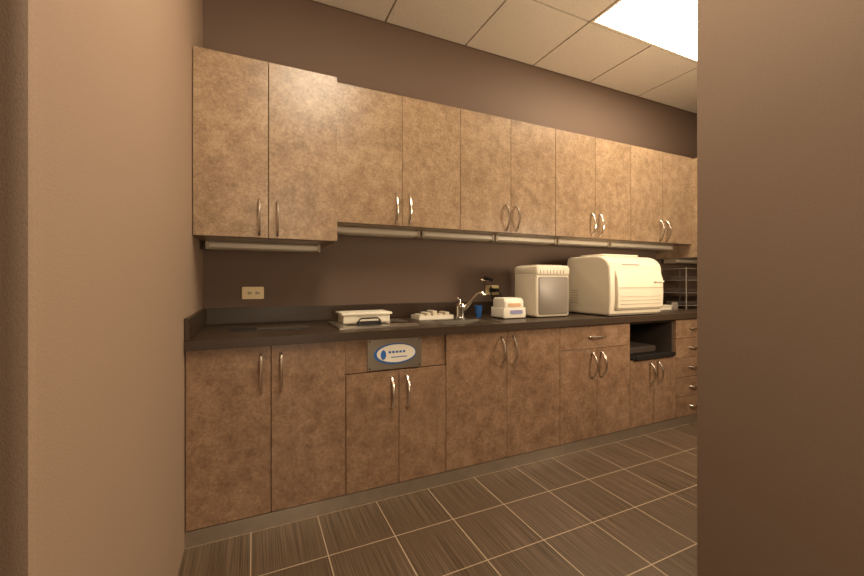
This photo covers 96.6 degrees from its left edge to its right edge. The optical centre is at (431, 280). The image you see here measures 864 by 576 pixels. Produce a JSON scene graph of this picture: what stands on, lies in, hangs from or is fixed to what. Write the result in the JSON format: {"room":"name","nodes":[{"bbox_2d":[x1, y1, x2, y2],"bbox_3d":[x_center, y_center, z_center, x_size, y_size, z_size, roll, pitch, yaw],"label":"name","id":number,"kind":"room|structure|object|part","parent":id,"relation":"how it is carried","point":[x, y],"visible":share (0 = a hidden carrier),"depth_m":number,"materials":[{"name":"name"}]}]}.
{"room":"dental clinic","nodes":[
{"label":"dental clinic","id":0,"kind":"room"},
{"bbox_2d":[0,0,202,575],"bbox_3d":[-1.449,-0.314,1.042,1.243,2.810,1.798,0,0,-25],"label":"wall","id":1,"kind":"structure","parent":0,"point":[101,259],"depth_m":0.69,"materials":[{"name":"beige paint"}]},
{"bbox_2d":[178,422,696,575],"bbox_3d":[1.013,1.141,0.967,5.890,0.100,4.240,0,0,-25],"label":"floor","id":2,"kind":"structure","parent":0,"point":[628,507],"depth_m":1.68,"materials":[{"name":"tile"}]},
{"bbox_2d":[186,341,344,531],"bbox_3d":[-0.826,0.654,1.957,0.652,0.738,0.656,0,0,-25],"label":"base cabinet","id":3,"kind":"object","parent":2,"relation":"on","point":[265,426],"visible":0.88,"depth_m":1.69,"materials":[{"name":"brown laminate"}]},
{"bbox_3d":[-0.862,0.654,1.642,0.320,0.735,0.019,0,0,-25],"label":"door","id":4,"kind":"part","parent":3,"relation":"part of","materials":[{"name":"brown laminate"}]},
{"bbox_3d":[-0.739,0.405,1.663,0.014,0.178,0.049,0,0,-25],"label":"handle","id":5,"kind":"part","parent":3,"relation":"part of","materials":[{"name":"silver metal"}]},
{"bbox_3d":[-0.664,0.405,1.697,0.014,0.178,0.049,0,0,-25],"label":"handle","id":6,"kind":"part","parent":3,"relation":"part of","materials":[{"name":"silver metal"}]},
{"bbox_3d":[-0.566,0.654,1.779,0.327,0.735,0.019,0,0,-25],"label":"door","id":7,"kind":"part","parent":3,"relation":"part of","materials":[{"name":"brown laminate"}]},
{"bbox_2d":[184,306,696,351],"bbox_3d":[0.872,0.263,2.755,4.405,0.040,0.634,0,0,-25],"label":"countertop","id":8,"kind":"structure","parent":3,"relation":"on","point":[211,337],"depth_m":2.03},
{"bbox_2d":[229,325,309,331],"bbox_3d":[-0.817,0.239,1.947,0.370,0.008,0.120,0,0,-25],"label":"mat","id":9,"kind":"object","parent":8,"relation":"on","point":[290,326],"visible":1,"depth_m":1.94,"materials":[{"name":"black plastic"}]},
{"bbox_2d":[328,310,419,329],"bbox_3d":[-0.334,0.226,2.154,0.430,0.106,0.350,0,0,-25],"label":"tray","id":10,"kind":"object","parent":8,"relation":"on","point":[356,319],"visible":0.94,"depth_m":2.10,"materials":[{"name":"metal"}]},
{"bbox_3d":[-0.390,0.203,2.197,0.285,0.060,0.175,0,0,-25],"label":"lid","id":11,"kind":"part","parent":10,"relation":"part of","materials":[{"name":"white plastic"}]},
{"bbox_2d":[357,317,381,325],"bbox_3d":[-0.332,0.213,2.046,0.135,0.042,0.020,0,0,-25],"label":"handle","id":12,"kind":"object","parent":10,"relation":"on","point":[363,323],"depth_m":2.04,"materials":[{"name":"black plastic"}]},
{"bbox_3d":[-0.334,0.257,2.154,0.430,0.045,0.350,0,0,-25],"label":"tank and rim","id":13,"kind":"part","parent":10,"relation":"part of","materials":[{"name":"metal"}]},
{"bbox_2d":[386,321,414,324],"bbox_3d":[-0.172,0.230,2.113,0.140,0.006,0.080,0,0,-25],"label":"basket","id":14,"kind":"object","parent":10,"relation":"on","point":[404,322],"depth_m":2.09,"materials":[{"name":"silver metal"}]},
{"bbox_2d":[411,310,453,319],"bbox_3d":[0.001,0.217,2.501,0.240,0.052,0.140,0,0,-25],"label":"tray","id":15,"kind":"object","parent":8,"relation":"on","point":[430,314],"visible":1,"depth_m":2.46,"materials":[{"name":"white plastic"}]},
{"bbox_2d":[432,319,494,324],"bbox_3d":[0.199,0.331,2.312,0.358,0.170,0.228,0,0,-25],"label":"sink","id":16,"kind":"object","parent":8,"relation":"in","point":[451,322],"visible":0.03,"depth_m":2.42,"materials":[{"name":"metal"}]},
{"bbox_2d":[455,291,485,318],"bbox_3d":[0.248,0.153,2.487,0.197,0.178,0.069,0,0,9],"label":"faucet","id":17,"kind":"object","parent":8,"relation":"on","point":[461,307],"visible":1,"depth_m":2.47,"materials":[{"name":"silver metal"}]},
{"bbox_3d":[0.259,0.139,2.475,0.175,0.149,0.028,0,0,17],"label":"spout","id":18,"kind":"part","parent":17,"relation":"part of","materials":[{"name":"silver metal"}]},
{"bbox_2d":[475,305,481,316],"bbox_3d":[0.312,0.204,2.590,0.056,0.076,0.056,0,0,-25],"label":"plastic cup","id":19,"kind":"object","parent":8,"relation":"on","point":[478,308],"visible":0.99,"depth_m":2.57,"materials":[{"name":"blue plastic"}]},
{"bbox_2d":[489,286,501,300],"bbox_3d":[0.459,0.139,2.856,0.119,0.205,0.083,0,0,-25],"label":"power cord","id":20,"kind":"object","parent":8,"relation":"on","point":[491,289],"visible":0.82,"depth_m":2.86,"materials":[{"name":"black plastic"}]},
{"bbox_2d":[491,297,525,318],"bbox_3d":[0.504,0.176,2.539,0.175,0.134,0.152,0,0,-25],"label":"dispenser","id":21,"kind":"object","parent":8,"relation":"on","point":[504,307],"visible":0.99,"depth_m":2.48,"materials":[{"name":"white plastic"}]},
{"bbox_2d":[493,297,522,307],"bbox_3d":[0.502,0.140,2.542,0.151,0.061,0.138,0,0,-25],"label":"lid","id":22,"kind":"object","parent":21,"relation":"attached to","point":[498,302],"depth_m":2.49,"materials":[{"name":"white plastic"}]},
{"bbox_2d":[515,264,568,317],"bbox_3d":[0.759,0.066,2.666,0.291,0.352,0.241,0,0,-25],"label":"water distiller","id":23,"kind":"object","parent":8,"relation":"on","point":[543,289],"visible":0.97,"depth_m":2.56,"materials":[{"name":"beige plastic"}]},
{"bbox_3d":[0.810,0.097,2.566,0.253,0.252,0.008,0,0,-25],"label":"panel","id":24,"kind":"part","parent":23,"relation":"part of","materials":[{"name":"grey plastic"}]},
{"bbox_2d":[567,254,663,315],"bbox_3d":[1.370,0.024,2.862,0.541,0.438,0.453,0,0,-25],"label":"autoclave","id":25,"kind":"object","parent":8,"relation":"on","point":[598,284],"visible":1,"depth_m":2.71,"materials":[{"name":"beige plastic"}]},
{"bbox_3d":[1.452,0.056,2.721,0.470,0.285,0.068,0,0,-25],"label":"door","id":26,"kind":"part","parent":25,"relation":"part of","materials":[{"name":"beige plastic"}]},
{"bbox_2d":[661,305,672,309],"bbox_3d":[1.899,0.224,3.257,0.230,0.038,0.130,0,0,-25],"label":"instrument box","id":27,"kind":"object","parent":8,"relation":"on","point":[664,307],"visible":0.27,"depth_m":3.22,"materials":[{"name":"white plastic"}]},
{"bbox_2d":[671,302,677,309],"bbox_3d":[2.075,0.212,3.294,0.076,0.062,0.015,0,0,-25],"label":"vials","id":28,"kind":"object","parent":8,"relation":"on","point":[675,305],"visible":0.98,"depth_m":3.29,"materials":[{"name":"grey plastic"}]},
{"bbox_2d":[661,267,696,308],"bbox_3d":[2.249,0.062,3.452,0.270,0.359,0.230,0,0,-25],"label":"wire rack","id":29,"kind":"object","parent":8,"relation":"on","point":[679,278],"visible":0.73,"depth_m":3.38,"materials":[{"name":"grey metal"}]},
{"bbox_2d":[345,335,445,493],"bbox_3d":[-0.286,0.654,2.207,0.534,0.738,0.656,0,0,-25],"label":"base cabinet","id":30,"kind":"object","parent":2,"relation":"on","point":[395,419],"depth_m":1.94,"materials":[{"name":"brown laminate"}]},
{"bbox_3d":[-0.293,0.737,1.905,0.265,0.569,0.019,0,0,-25],"label":"door","id":31,"kind":"part","parent":30,"relation":"part of","materials":[{"name":"brown laminate"}]},
{"bbox_3d":[-0.195,0.561,1.914,0.014,0.175,0.049,0,0,-25],"label":"handle","id":32,"kind":"part","parent":30,"relation":"part of","materials":[{"name":"silver metal"}]},
{"bbox_3d":[-0.185,0.367,1.950,0.288,0.152,0.012,0,0,-25],"label":"ultrasonic cleaner panel","id":33,"kind":"part","parent":30,"relation":"part of","materials":[{"name":"grey metal"}]},
{"bbox_3d":[-0.175,0.366,1.967,0.532,0.163,0.008,0,0,-25],"label":"apron panel","id":34,"kind":"part","parent":30,"relation":"part of","materials":[{"name":"brown laminate"}]},
{"bbox_3d":[-0.120,0.561,1.949,0.014,0.175,0.049,0,0,-25],"label":"handle","id":35,"kind":"part","parent":30,"relation":"part of","materials":[{"name":"silver metal"}]},
{"bbox_3d":[-0.050,0.737,2.017,0.264,0.569,0.019,0,0,-25],"label":"door","id":36,"kind":"part","parent":30,"relation":"part of","materials":[{"name":"brown laminate"}]},
{"bbox_2d":[185,413,696,548],"bbox_3d":[0.990,1.058,2.499,4.405,0.066,0.016,0,0,-25],"label":"toe kick","id":37,"kind":"object","parent":2,"relation":"on","point":[205,535],"visible":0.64,"depth_m":1.96,"materials":[{"name":"metal"}]},
{"bbox_2d":[444,327,559,470],"bbox_3d":[0.319,0.654,2.486,0.794,0.738,0.656,0,0,-25],"label":"base cabinet","id":38,"kind":"object","parent":2,"relation":"on","point":[503,387],"visible":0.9,"depth_m":2.21,"materials":[{"name":"brown laminate"}]},
{"bbox_3d":[0.251,0.654,2.157,0.393,0.735,0.019,0,0,-25],"label":"door","id":39,"kind":"part","parent":38,"relation":"part of","materials":[{"name":"brown laminate"}]},
{"bbox_3d":[0.407,0.405,2.193,0.014,0.178,0.049,0,0,-25],"label":"handle","id":40,"kind":"part","parent":38,"relation":"part of","materials":[{"name":"silver metal"}]},
{"bbox_3d":[0.482,0.405,2.227,0.014,0.178,0.049,0,0,-25],"label":"handle","id":41,"kind":"part","parent":38,"relation":"part of","materials":[{"name":"silver metal"}]},
{"bbox_3d":[0.612,0.654,2.324,0.396,0.735,0.019,0,0,-25],"label":"door","id":42,"kind":"part","parent":38,"relation":"part of","materials":[{"name":"brown laminate"}]},
{"bbox_2d":[560,323,629,444],"bbox_3d":[0.967,0.654,2.785,0.630,0.738,0.656,0,0,-25],"label":"base cabinet","id":43,"kind":"object","parent":2,"relation":"on","point":[594,359],"visible":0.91,"depth_m":2.52,"materials":[{"name":"brown laminate"}]},
{"bbox_3d":[0.938,0.732,2.474,0.313,0.579,0.019,0,0,-25],"label":"door","id":44,"kind":"part","parent":43,"relation":"part of","materials":[{"name":"brown laminate"}]},
{"bbox_3d":[1.080,0.363,2.540,0.627,0.153,0.019,0,0,-25],"label":"drawer","id":45,"kind":"part","parent":43,"relation":"part of","materials":[{"name":"brown laminate"}]},
{"bbox_3d":[1.058,0.550,2.493,0.014,0.177,0.049,0,0,-25],"label":"handle","id":46,"kind":"part","parent":43,"relation":"part of","materials":[{"name":"silver metal"}]},
{"bbox_3d":[1.094,0.363,2.514,0.156,0.011,0.040,0,0,-25],"label":"drawer handle","id":47,"kind":"part","parent":43,"relation":"part of","materials":[{"name":"silver metal"}]},
{"bbox_3d":[1.132,0.550,2.527,0.014,0.177,0.049,0,0,-25],"label":"handle","id":48,"kind":"part","parent":43,"relation":"part of","materials":[{"name":"silver metal"}]},
{"bbox_3d":[1.224,0.732,2.606,0.311,0.579,0.019,0,0,-25],"label":"door","id":49,"kind":"part","parent":43,"relation":"part of","materials":[{"name":"brown laminate"}]},
{"bbox_2d":[630,320,675,427],"bbox_3d":[1.478,0.654,3.022,0.494,0.738,0.656,0,0,-25],"label":"base cabinet","id":50,"kind":"object","parent":2,"relation":"on","point":[652,381],"visible":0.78,"depth_m":2.79,"materials":[{"name":"brown laminate"}]},
{"bbox_3d":[1.479,0.788,2.724,0.244,0.467,0.019,0,0,-25],"label":"door","id":51,"kind":"part","parent":50,"relation":"part of","materials":[{"name":"brown laminate"}]},
{"bbox_2d":[630,341,675,360],"bbox_3d":[1.503,0.522,2.966,0.447,0.062,0.482,0,0,-25],"label":"tray","id":52,"kind":"object","parent":50,"relation":"in","point":[638,351],"visible":0.58,"depth_m":2.84,"materials":[{"name":"black plastic"}]},
{"bbox_2d":[630,351,675,360],"bbox_3d":[1.503,0.536,2.966,0.447,0.034,0.482,0,0,-25],"label":"tray","id":53,"kind":"object","parent":52,"relation":"on","point":[634,355],"depth_m":2.79,"materials":[{"name":"black plastic"}]},
{"bbox_3d":[1.568,0.661,2.729,0.014,0.175,0.049,0,0,-25],"label":"handle","id":54,"kind":"part","parent":50,"relation":"part of","materials":[{"name":"silver metal"}]},
{"bbox_3d":[1.642,0.661,2.763,0.014,0.175,0.049,0,0,-25],"label":"handle","id":55,"kind":"part","parent":50,"relation":"part of","materials":[{"name":"silver metal"}]},
{"bbox_3d":[1.704,0.788,2.828,0.244,0.467,0.019,0,0,-25],"label":"door","id":56,"kind":"part","parent":50,"relation":"part of","materials":[{"name":"brown laminate"}]},
{"bbox_2d":[673,318,696,417],"bbox_3d":[1.888,0.654,3.218,0.412,0.738,0.643,0,0,-25],"label":"base cabinet","id":57,"kind":"object","parent":2,"relation":"on","point":[684,330],"visible":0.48,"depth_m":2.92,"materials":[{"name":"brown laminate"}]},
{"bbox_3d":[2.004,0.359,2.966,0.410,0.144,0.019,0,0,-25],"label":"drawer","id":58,"kind":"part","parent":57,"relation":"part of","materials":[{"name":"brown laminate"}]},
{"bbox_3d":[2.004,0.506,2.966,0.410,0.144,0.019,0,0,-25],"label":"drawer","id":59,"kind":"part","parent":57,"relation":"part of","materials":[{"name":"brown laminate"}]},
{"bbox_3d":[2.004,0.654,2.966,0.410,0.144,0.019,0,0,-25],"label":"drawer","id":60,"kind":"part","parent":57,"relation":"part of","materials":[{"name":"brown laminate"}]},
{"bbox_3d":[2.004,0.802,2.966,0.410,0.144,0.019,0,0,-25],"label":"drawer","id":61,"kind":"part","parent":57,"relation":"part of","materials":[{"name":"brown laminate"}]},
{"bbox_3d":[2.004,0.949,2.966,0.410,0.144,0.019,0,0,-25],"label":"drawer","id":62,"kind":"part","parent":57,"relation":"part of","materials":[{"name":"brown laminate"}]},
{"bbox_2d":[203,0,696,307],"bbox_3d":[0.713,-0.314,3.098,4.647,2.810,0.120,0,0,-25],"label":"wall","id":63,"kind":"structure","parent":0,"point":[357,50],"depth_m":2.62,"materials":[{"name":"brown paint"}]},
{"bbox_2d":[242,287,263,298],"bbox_3d":[-1.032,0.069,2.219,0.116,0.072,0.010,0,0,-25],"label":"electrical outlet","id":64,"kind":"object","parent":63,"relation":"attached to","point":[247,292],"visible":1,"depth_m":2.22,"materials":[{"name":"beige plastic"}]},
{"bbox_2d":[193,46,336,246],"bbox_3d":[-0.868,-0.641,2.050,0.652,0.865,0.451,0,0,-25],"label":"upper cabinet","id":65,"kind":"object","parent":63,"relation":"attached to","point":[265,134],"visible":1,"depth_m":1.88,"materials":[{"name":"brown laminate"}]},
{"bbox_3d":[-0.950,-0.641,1.828,0.316,0.862,0.019,0,0,-25],"label":"door","id":66,"kind":"part","parent":65,"relation":"part of","materials":[{"name":"brown laminate"}]},
{"bbox_3d":[-0.828,-0.310,1.847,0.014,0.182,0.049,0,0,-25],"label":"handle","id":67,"kind":"part","parent":65,"relation":"part of","materials":[{"name":"silver metal"}]},
{"bbox_2d":[205,241,319,252],"bbox_3d":[-0.934,-0.188,2.164,0.578,0.041,0.113,0,0,-25],"label":"under-cabinet light","id":68,"kind":"object","parent":65,"relation":"attached to","point":[209,245],"visible":1,"depth_m":2.12,"materials":[{"name":"beige plastic"}]},
{"bbox_3d":[-0.754,-0.310,1.882,0.014,0.182,0.049,0,0,-25],"label":"handle","id":69,"kind":"part","parent":65,"relation":"part of","materials":[{"name":"silver metal"}]},
{"bbox_3d":[-0.653,-0.641,1.965,0.331,0.862,0.019,0,0,-25],"label":"door","id":70,"kind":"part","parent":65,"relation":"part of","materials":[{"name":"brown laminate"}]},
{"bbox_2d":[337,82,459,232],"bbox_3d":[-0.234,-0.703,2.383,0.774,0.764,0.379,0,0,-25],"label":"upper cabinet","id":71,"kind":"object","parent":63,"relation":"attached to","point":[398,157],"visible":0.9,"depth_m":2.23,"materials":[{"name":"brown laminate"}]},
{"bbox_3d":[-0.354,-0.703,2.182,0.384,0.761,0.019,0,0,-25],"label":"door","id":72,"kind":"part","parent":71,"relation":"part of","materials":[{"name":"brown laminate"}]},
{"bbox_2d":[337,226,419,238],"bbox_3d":[-0.343,-0.299,2.388,0.536,0.041,0.123,0,0,-25],"label":"under-cabinet light","id":73,"kind":"object","parent":71,"relation":"attached to","point":[341,230],"visible":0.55,"depth_m":2.35,"materials":[{"name":"beige plastic"}]},
{"bbox_3d":[-0.202,-0.422,2.216,0.014,0.182,0.049,0,0,-25],"label":"handle","id":74,"kind":"part","parent":71,"relation":"part of","materials":[{"name":"silver metal"}]},
{"bbox_3d":[-0.127,-0.422,2.251,0.014,0.182,0.049,0,0,-25],"label":"handle","id":75,"kind":"part","parent":71,"relation":"part of","materials":[{"name":"silver metal"}]},
{"bbox_3d":[-0.003,-0.703,2.345,0.384,0.761,0.019,0,0,-25],"label":"door","id":76,"kind":"part","parent":71,"relation":"part of","materials":[{"name":"brown laminate"}]},
{"bbox_2d":[184,296,696,340],"bbox_3d":[0.871,0.197,2.756,4.405,0.092,0.632,0,0,-25],"label":"backsplash","id":77,"kind":"structure","parent":63,"relation":"attached to","point":[194,323],"depth_m":2.31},
{"bbox_2d":[480,276,492,282],"bbox_3d":[0.396,-0.009,2.833,0.071,0.051,0.094,0,0,-25],"label":"spigot","id":78,"kind":"object","parent":63,"relation":"attached to","point":[483,280],"visible":1,"depth_m":2.80,"materials":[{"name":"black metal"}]},
{"bbox_3d":[0.410,-0.015,2.801,0.071,0.039,0.024,0,0,-25],"label":"knob","id":79,"kind":"part","parent":78,"relation":"part of","materials":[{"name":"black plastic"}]},
{"bbox_2d":[486,285,498,294],"bbox_3d":[0.456,0.069,2.907,0.116,0.072,0.010,0,0,-25],"label":"electrical outlet","id":80,"kind":"object","parent":63,"relation":"attached to","point":[487,286],"visible":0.57,"depth_m":2.91,"materials":[{"name":"beige plastic"}]},
{"bbox_2d":[450,109,554,237],"bbox_3d":[0.470,-0.703,2.708,0.774,0.764,0.379,0,0,-25],"label":"upper cabinet","id":81,"kind":"object","parent":63,"relation":"attached to","point":[507,166],"visible":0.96,"depth_m":2.56,"materials":[{"name":"brown laminate"}]},
{"bbox_2d":[415,231,493,242],"bbox_3d":[0.161,-0.299,2.620,0.546,0.041,0.123,0,0,-25],"label":"under-cabinet light","id":82,"kind":"object","parent":81,"relation":"attached to","point":[423,234],"visible":0.84,"depth_m":2.57,"materials":[{"name":"beige plastic"}]},
{"bbox_3d":[0.349,-0.703,2.507,0.384,0.761,0.019,0,0,-25],"label":"door","id":83,"kind":"part","parent":81,"relation":"part of","materials":[{"name":"brown laminate"}]},
{"bbox_3d":[0.502,-0.422,2.541,0.014,0.182,0.049,0,0,-25],"label":"handle","id":84,"kind":"part","parent":81,"relation":"part of","materials":[{"name":"silver metal"}]},
{"bbox_3d":[0.576,-0.422,2.576,0.014,0.182,0.049,0,0,-25],"label":"handle","id":85,"kind":"part","parent":81,"relation":"part of","materials":[{"name":"silver metal"}]},
{"bbox_2d":[486,235,556,244],"bbox_3d":[0.669,-0.299,2.855,0.546,0.041,0.123,0,0,-25],"label":"under-cabinet light","id":86,"kind":"object","parent":81,"relation":"attached to","point":[497,239],"visible":0.82,"depth_m":2.82,"materials":[{"name":"beige plastic"}]},
{"bbox_3d":[0.701,-0.703,2.670,0.384,0.761,0.019,0,0,-25],"label":"door","id":87,"kind":"part","parent":81,"relation":"part of","materials":[{"name":"brown laminate"}]},
{"bbox_2d":[545,129,630,241],"bbox_3d":[1.173,-0.703,3.033,0.774,0.764,0.379,0,0,-25],"label":"upper cabinet","id":88,"kind":"object","parent":63,"relation":"attached to","point":[593,175],"visible":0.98,"depth_m":2.89,"materials":[{"name":"brown laminate"}]},
{"bbox_3d":[1.053,-0.703,2.832,0.384,0.761,0.019,0,0,-25],"label":"door","id":89,"kind":"part","parent":88,"relation":"part of","materials":[{"name":"brown laminate"}]},
{"bbox_2d":[547,239,608,247],"bbox_3d":[1.177,-0.299,3.090,0.546,0.041,0.123,0,0,-25],"label":"under-cabinet light","id":90,"kind":"object","parent":88,"relation":"attached to","point":[560,242],"visible":0.81,"depth_m":3.06,"materials":[{"name":"beige plastic"}]},
{"bbox_3d":[1.205,-0.422,2.866,0.014,0.182,0.049,0,0,-25],"label":"handle","id":91,"kind":"part","parent":88,"relation":"part of","materials":[{"name":"silver metal"}]},
{"bbox_3d":[1.280,-0.422,2.901,0.014,0.182,0.049,0,0,-25],"label":"handle","id":92,"kind":"part","parent":88,"relation":"part of","materials":[{"name":"silver metal"}]},
{"bbox_3d":[1.404,-0.703,2.995,0.384,0.761,0.019,0,0,-25],"label":"door","id":93,"kind":"part","parent":88,"relation":"part of","materials":[{"name":"brown laminate"}]},
{"bbox_2d":[615,145,690,245],"bbox_3d":[1.877,-0.703,3.358,0.774,0.764,0.379,0,0,-25],"label":"upper cabinet","id":94,"kind":"object","parent":63,"relation":"attached to","point":[660,181],"visible":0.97,"depth_m":3.21,"materials":[{"name":"brown laminate"}]},
{"bbox_2d":[603,242,672,250],"bbox_3d":[1.799,-0.299,3.378,0.796,0.041,0.123,0,0,-25],"label":"under-cabinet light","id":95,"kind":"object","parent":94,"relation":"attached to","point":[613,245],"visible":0.79,"depth_m":3.34,"materials":[{"name":"beige plastic"}]},
{"bbox_3d":[1.757,-0.703,3.158,0.384,0.761,0.019,0,0,-25],"label":"door","id":96,"kind":"part","parent":94,"relation":"part of","materials":[{"name":"brown laminate"}]},
{"bbox_3d":[1.909,-0.422,3.192,0.014,0.182,0.049,0,0,-25],"label":"handle","id":97,"kind":"part","parent":94,"relation":"part of","materials":[{"name":"silver metal"}]},
{"bbox_3d":[1.983,-0.422,3.226,0.014,0.182,0.049,0,0,-25],"label":"handle","id":98,"kind":"part","parent":94,"relation":"part of","materials":[{"name":"silver metal"}]},
{"bbox_3d":[2.108,-0.703,3.320,0.384,0.761,0.019,0,0,-25],"label":"door","id":99,"kind":"part","parent":94,"relation":"part of","materials":[{"name":"brown laminate"}]},
{"bbox_2d":[656,158,696,259],"bbox_3d":[2.539,-0.641,3.625,0.645,0.865,0.451,0,0,-25],"label":"upper cabinet","id":100,"kind":"object","parent":63,"relation":"attached to","point":[682,251],"visible":0.04,"depth_m":3.40,"materials":[{"name":"brown laminate"}]},
{"bbox_2d":[664,259,696,263],"bbox_3d":[2.479,-0.188,3.741,0.528,0.041,0.113,0,0,-25],"label":"under-cabinet light","id":101,"kind":"object","parent":100,"relation":"attached to","point":[674,261],"visible":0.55,"depth_m":3.66,"materials":[{"name":"beige plastic"}]},
{"bbox_2d":[311,0,696,113],"bbox_3d":[1.013,-1.769,0.967,5.890,0.100,4.240,0,0,-25],"label":"ceiling","id":102,"kind":"structure","parent":0,"point":[558,36],"depth_m":2.71,"materials":[{"name":"tile"}]},
{"bbox_2d":[590,0,696,62],"bbox_3d":[1.727,-1.723,2.533,1.212,0.016,0.602,0,0,-25],"label":"ceiling light panel","id":103,"kind":"object","parent":102,"relation":"in","point":[670,26],"depth_m":2.56,"materials":[{"name":"white plastic"}]},
{"bbox_2d":[697,0,863,575],"bbox_3d":[2.691,-0.314,0.816,2.970,2.810,2.317,0,0,-25],"label":"wall partition","id":104,"kind":"structure","parent":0,"point":[780,83],"depth_m":1.05,"materials":[{"name":"painted drywall"}]}
]}

